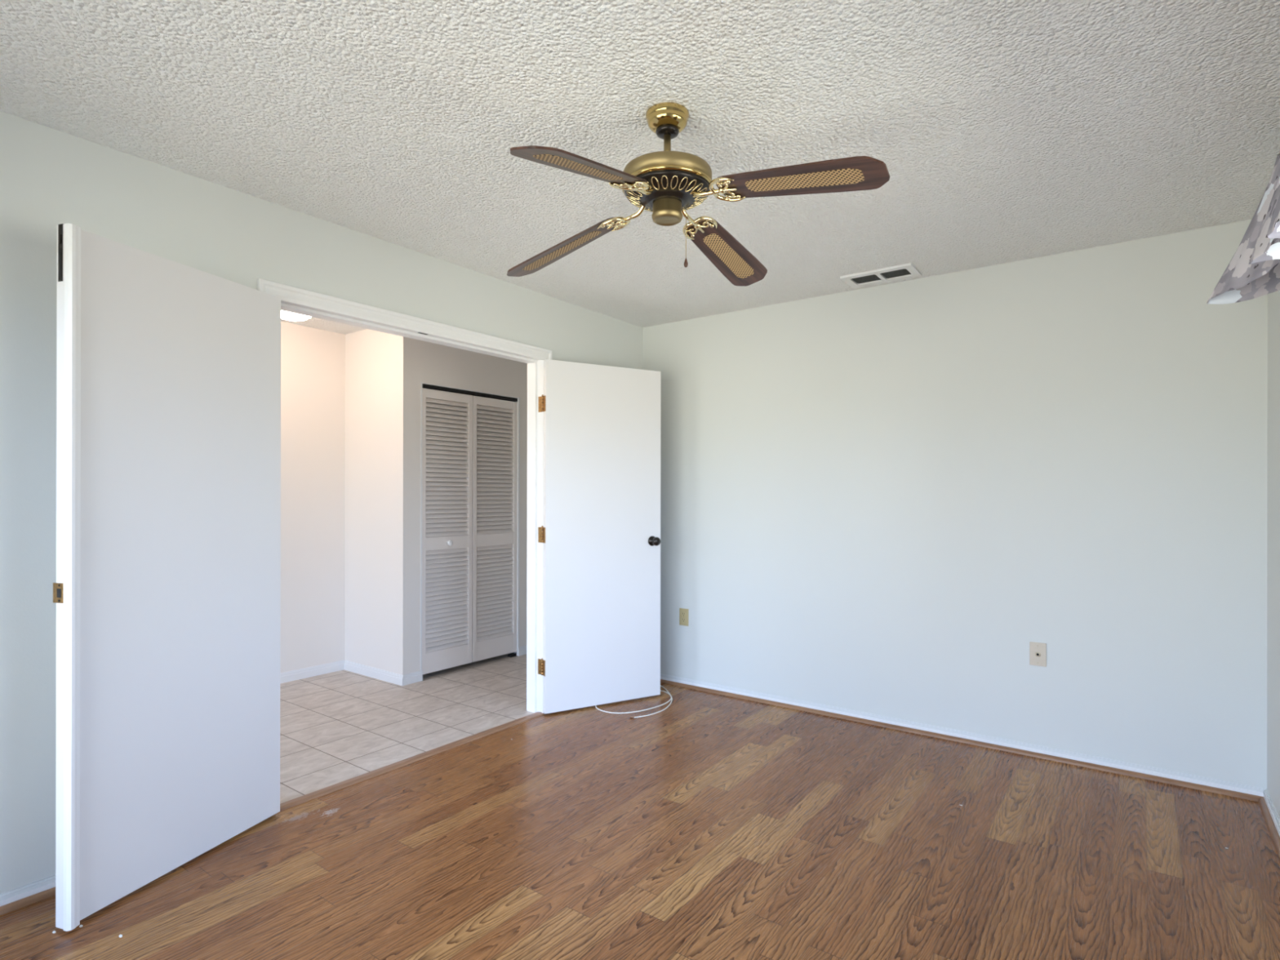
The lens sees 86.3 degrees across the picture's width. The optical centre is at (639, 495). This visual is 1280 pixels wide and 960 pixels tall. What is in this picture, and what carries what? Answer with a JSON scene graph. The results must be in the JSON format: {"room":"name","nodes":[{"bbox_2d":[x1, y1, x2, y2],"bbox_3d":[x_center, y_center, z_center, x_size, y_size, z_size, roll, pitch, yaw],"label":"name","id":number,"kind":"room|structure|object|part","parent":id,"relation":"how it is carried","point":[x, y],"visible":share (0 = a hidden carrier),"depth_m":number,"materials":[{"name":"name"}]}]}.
{"room":"empty bedroom","nodes":[
{"label":"empty bedroom","id":0,"kind":"room"},
{"bbox_2d":[0,111,643,893],"bbox_3d":[-1.133,0.050,3.292,0.115,2.440,6.570,0,0,36],"label":"wall","id":1,"kind":"structure","parent":0,"point":[50,177],"depth_m":2.19,"materials":[{"name":"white paint"}]},
{"bbox_2d":[0,875,55,906],"bbox_3d":[-1.235,1.244,3.049,0.012,0.052,4.240,0,0,36],"label":"baseboard","id":2,"kind":"structure","parent":1,"relation":"attached to","point":[35,887],"depth_m":2.13,"materials":[{"name":"paint"}]},
{"bbox_2d":[0,886,55,915],"bbox_3d":[-1.226,1.260,3.034,0.019,0.019,4.228,0,0,36],"label":"trim","id":3,"kind":"structure","parent":1,"relation":"attached to","point":[33,899],"depth_m":2.12,"materials":[{"name":"brown wood"}]},
{"bbox_2d":[53,223,280,931],"bbox_3d":[-1.558,0.237,2.352,0.067,2.045,0.790,0,0,18],"label":"door","id":4,"kind":"structure","parent":1,"relation":"in","point":[166,590],"depth_m":2.24,"materials":[{"name":"white paint"}]},
{"bbox_3d":[-1.689,0.284,1.982,0.041,0.058,0.003,0,0,18],"label":"strike plate","id":5,"kind":"part","parent":4,"relation":"part of","materials":[{"name":"gold metal"}]},
{"bbox_2d":[257,278,551,714],"bbox_3d":[-1.011,0.210,3.345,0.018,2.120,1.650,0,0,36],"label":"trim","id":6,"kind":"structure","parent":1,"relation":"attached to","point":[289,294],"depth_m":3.22,"materials":[{"name":"white paint"}]},
{"bbox_2d":[280,301,542,712],"bbox_3d":[-1.064,0.231,3.383,0.118,2.078,1.566,0,0,36],"label":"trim","id":7,"kind":"structure","parent":1,"relation":"attached to","point":[534,366],"depth_m":3.99,"materials":[{"name":"white paint"}]},
{"bbox_3d":[-0.580,0.999,3.975,0.037,0.090,0.003,0,0,36],"label":"hinge plate","id":8,"kind":"part","parent":7,"relation":"part of","materials":[{"name":"gold metal"}]},
{"bbox_3d":[-0.579,0.231,3.975,0.037,0.090,0.003,0,0,36],"label":"hinge plate","id":9,"kind":"part","parent":7,"relation":"part of","materials":[{"name":"gold metal"}]},
{"bbox_3d":[-0.577,-0.529,3.975,0.037,0.090,0.003,0,0,36],"label":"hinge plate","id":10,"kind":"part","parent":7,"relation":"part of","materials":[{"name":"gold metal"}]},
{"bbox_2d":[526,516,527,709],"bbox_3d":[-1.119,0.210,3.424,0.018,2.120,1.650,0,0,36],"label":"trim","id":11,"kind":"structure","parent":1,"relation":"attached to","point":[526,517],"depth_m":4.04,"materials":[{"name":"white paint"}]},
{"bbox_2d":[541,359,661,713],"bbox_3d":[-0.219,0.238,4.135,0.788,2.042,0.173,0,0,-30],"label":"door","id":12,"kind":"structure","parent":1,"relation":"in","point":[601,530],"depth_m":4.10,"materials":[{"name":"white paint"}]},
{"bbox_3d":[0.094,0.287,4.254,0.062,0.062,0.069,0,0,-30],"label":"knob","id":13,"kind":"part","parent":12,"relation":"part of","materials":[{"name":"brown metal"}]},
{"bbox_2d":[344,328,416,675],"bbox_3d":[-1.883,0.049,4.842,0.820,2.440,0.100,0,0,36],"label":"wall","id":14,"kind":"structure","parent":0,"point":[380,367],"depth_m":4.71,"materials":[{"name":"white paint"}]},
{"bbox_2d":[343,660,404,685],"bbox_3d":[-1.862,1.235,4.755,0.705,0.068,0.012,0,0,36],"label":"baseboard","id":15,"kind":"structure","parent":14,"relation":"attached to","point":[389,677],"depth_m":4.73,"materials":[{"name":"white paint"}]},
{"bbox_2d":[280,321,509,673],"bbox_3d":[-2.679,0.047,4.354,0.115,2.440,6.450,0,0,36],"label":"wall","id":16,"kind":"structure","parent":0,"point":[312,621],"depth_m":4.79,"materials":[{"name":"white paint"}]},
{"bbox_2d":[280,659,345,683],"bbox_3d":[-3.299,1.232,3.405,0.012,0.068,3.890,0,0,36],"label":"baseboard","id":17,"kind":"structure","parent":16,"relation":"attached to","point":[301,673],"depth_m":4.77,"materials":[{"name":"white paint"}]},
{"bbox_2d":[415,339,527,671],"bbox_3d":[-0.879,0.050,5.600,0.100,2.440,2.310,0,0,36],"label":"wall","id":18,"kind":"structure","parent":0,"point":[436,364],"depth_m":5.06,"materials":[{"name":"white paint"}]},
{"bbox_2d":[404,644,526,685],"bbox_3d":[-0.866,1.236,5.526,0.012,0.068,2.410,0,0,36],"label":"baseboard","id":19,"kind":"structure","parent":18,"relation":"attached to","point":[415,677],"depth_m":4.63,"materials":[{"name":"white paint"}]},
{"bbox_2d":[422,383,517,674],"bbox_3d":[-1.233,0.253,5.040,0.066,2.034,0.890,0,0,36],"label":"door","id":20,"kind":"structure","parent":18,"relation":"in","point":[469,599],"depth_m":5.01,"materials":[{"name":"paint"}]},
{"bbox_3d":[-1.379,0.249,4.870,0.028,1.970,0.441,0,0,36],"label":"bifold panel","id":21,"kind":"part","parent":20,"relation":"part of","materials":[{"name":"paint"}]},
{"bbox_3d":[-1.353,0.340,4.851,0.037,0.042,0.042,0,0,36],"label":"knob","id":22,"kind":"part","parent":20,"relation":"part of","materials":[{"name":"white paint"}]},
{"bbox_3d":[-1.114,0.250,5.230,0.028,1.970,0.441,0,0,36],"label":"bifold panel","id":23,"kind":"part","parent":20,"relation":"part of","materials":[{"name":"paint"}]},
{"bbox_2d":[420,382,519,671],"bbox_3d":[-1.267,0.247,5.069,0.104,2.045,0.920,0,0,36],"label":"trim","id":24,"kind":"structure","parent":18,"relation":"attached to","point":[518,398],"depth_m":5.40,"materials":[{"name":"white paint"}]},
{"bbox_2d":[0,0,1279,334],"bbox_3d":[-0.521,-1.229,2.862,5.477,0.120,6.700,0,0,36],"label":"ceiling","id":25,"kind":"structure","parent":0,"point":[1003,131],"depth_m":2.10,"materials":[{"name":"white paint"}]},
{"bbox_2d":[280,310,311,321],"bbox_3d":[-2.045,-1.101,4.019,0.256,0.141,0.256,0,0,36],"label":"ceiling light","id":26,"kind":"object","parent":25,"relation":"attached to","point":[289,316],"visible":0.32,"depth_m":3.98,"materials":[{"name":"white glass"}]},
{"bbox_2d":[506,102,889,286],"bbox_3d":[0.088,-0.933,2.095,0.967,0.469,0.968,0,0,-12],"label":"ceiling fan","id":27,"kind":"object","parent":25,"relation":"hanging from","point":[667,184],"visible":1,"depth_m":2.00,"materials":[{"name":"brown wood"}]},
{"bbox_3d":[-0.259,-0.838,2.322,0.482,0.006,0.140,-14,6,33],"label":"blade","id":28,"kind":"part","parent":27,"relation":"part of","materials":[{"name":"brown wood"}]},
{"bbox_3d":[-0.141,-0.839,1.750,0.140,0.006,0.482,12,18,30],"label":"blade","id":29,"kind":"part","parent":27,"relation":"part of","materials":[{"name":"brown wood"}]},
{"bbox_3d":[0.084,-0.914,2.095,0.268,0.043,0.268,0,0,36],"label":"vented dish","id":30,"kind":"part","parent":27,"relation":"part of","materials":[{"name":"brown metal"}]},
{"bbox_3d":[0.138,-0.787,2.096,0.020,0.177,0.013,0,0,23],"label":"pull chain","id":31,"kind":"part","parent":27,"relation":"part of","materials":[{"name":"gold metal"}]},
{"bbox_3d":[0.313,-0.860,2.441,0.140,0.006,0.482,-16,-17,30],"label":"blade","id":32,"kind":"part","parent":27,"relation":"part of","materials":[{"name":"brown wood"}]},
{"bbox_3d":[0.431,-0.861,1.868,0.482,0.006,0.140,10,-5,33],"label":"blade","id":33,"kind":"part","parent":27,"relation":"part of","materials":[{"name":"brown wood"}]},
{"bbox_2d":[840,262,922,288],"bbox_3d":[1.277,-1.160,3.618,0.362,0.011,0.214,0,0,36],"label":"ceiling vent","id":34,"kind":"object","parent":25,"relation":"in","point":[905,271],"visible":1,"depth_m":3.61,"materials":[{"name":"white metal"}]},
{"bbox_3d":[1.214,-1.162,3.664,0.137,0.005,0.130,0,0,36],"label":"louver panel","id":35,"kind":"part","parent":34,"relation":"part of","materials":[{"name":"black metal"}]},
{"bbox_3d":[1.339,-1.162,3.572,0.137,0.005,0.130,0,0,36],"label":"louver panel","id":36,"kind":"part","parent":34,"relation":"part of","materials":[{"name":"black metal"}]},
{"bbox_2d":[0,653,1279,959],"bbox_3d":[-0.613,1.321,2.902,5.287,0.100,6.580,0,0,36],"label":"floor","id":37,"kind":"structure","parent":0,"point":[707,825],"depth_m":2.44,"materials":[{"name":"brown wood"}]},
{"bbox_2d":[280,711,544,811],"bbox_3d":[-1.029,1.266,3.357,0.058,0.009,1.530,0,0,36],"label":"trim","id":38,"kind":"structure","parent":37,"relation":"on","point":[317,793],"depth_m":3.20,"materials":[{"name":"brown wood"}]},
{"bbox_2d":[595,684,672,718],"bbox_3d":[0.014,1.266,4.275,0.496,0.013,0.714,0,0,36],"label":"coaxial cable","id":39,"kind":"object","parent":37,"relation":"on","point":[668,692],"visible":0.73,"depth_m":4.02,"materials":[{"name":"plastic"}]},
{"bbox_2d":[642,219,1267,792],"bbox_3d":[1.413,0.054,3.807,3.377,2.440,0.115,0,0,36],"label":"wall","id":40,"kind":"structure","parent":0,"point":[877,500],"depth_m":3.46,"materials":[{"name":"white paint"}]},
{"bbox_2d":[679,608,688,626],"bbox_3d":[0.292,0.812,4.552,0.070,0.114,0.008,0,0,36],"label":"power outlet","id":41,"kind":"object","parent":40,"relation":"attached to","point":[683,613],"visible":1,"depth_m":4.55,"materials":[{"name":"beige plastic"}]},
{"bbox_2d":[660,679,1262,801],"bbox_3d":[1.303,1.265,3.788,3.203,0.019,0.019,0,0,36],"label":"trim","id":42,"kind":"structure","parent":40,"relation":"attached to","point":[1142,775],"depth_m":3.44,"materials":[{"name":"brown wood"}]},
{"bbox_2d":[660,673,1263,796],"bbox_3d":[1.312,1.248,3.800,3.203,0.052,0.012,0,0,36],"label":"baseboard","id":43,"kind":"structure","parent":40,"relation":"attached to","point":[1207,781],"depth_m":3.44,"materials":[{"name":"paint"}]},
{"bbox_2d":[1029,641,1046,666],"bbox_3d":[1.944,0.777,3.337,0.071,0.114,0.012,0,0,36],"label":"plate","id":44,"kind":"object","parent":40,"relation":"attached to","point":[1037,651],"visible":1,"depth_m":3.33,"materials":[{"name":"beige plastic"}]},
{"bbox_2d":[1266,290,1279,817],"bbox_3d":[1.379,0.054,1.036,0.150,2.440,4.390,0,0,36],"label":"wall","id":45,"kind":"structure","parent":0,"point":[1273,298],"depth_m":2.71,"materials":[{"name":"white paint"}]},
{"bbox_2d":[1206,153,1279,304],"bbox_3d":[1.430,-0.866,1.438,0.244,0.430,2.095,0,0,36],"label":"valance","id":46,"kind":"object","parent":45,"relation":"attached to","point":[1253,272],"visible":1,"depth_m":2.17,"materials":[{"name":"grey fabric"}]},
{"bbox_2d":[1257,796,1279,858],"bbox_3d":[1.340,1.265,1.149,0.019,0.019,4.228,0,0,36],"label":"trim","id":47,"kind":"structure","parent":45,"relation":"attached to","point":[1275,837],"depth_m":2.62,"materials":[{"name":"brown wood"}]},
{"bbox_2d":[1263,788,1279,836],"bbox_3d":[1.356,1.248,1.145,0.012,0.052,4.240,0,0,36],"label":"baseboard","id":48,"kind":"structure","parent":45,"relation":"attached to","point":[1273,813],"depth_m":2.68,"materials":[{"name":"paint"}]}
]}

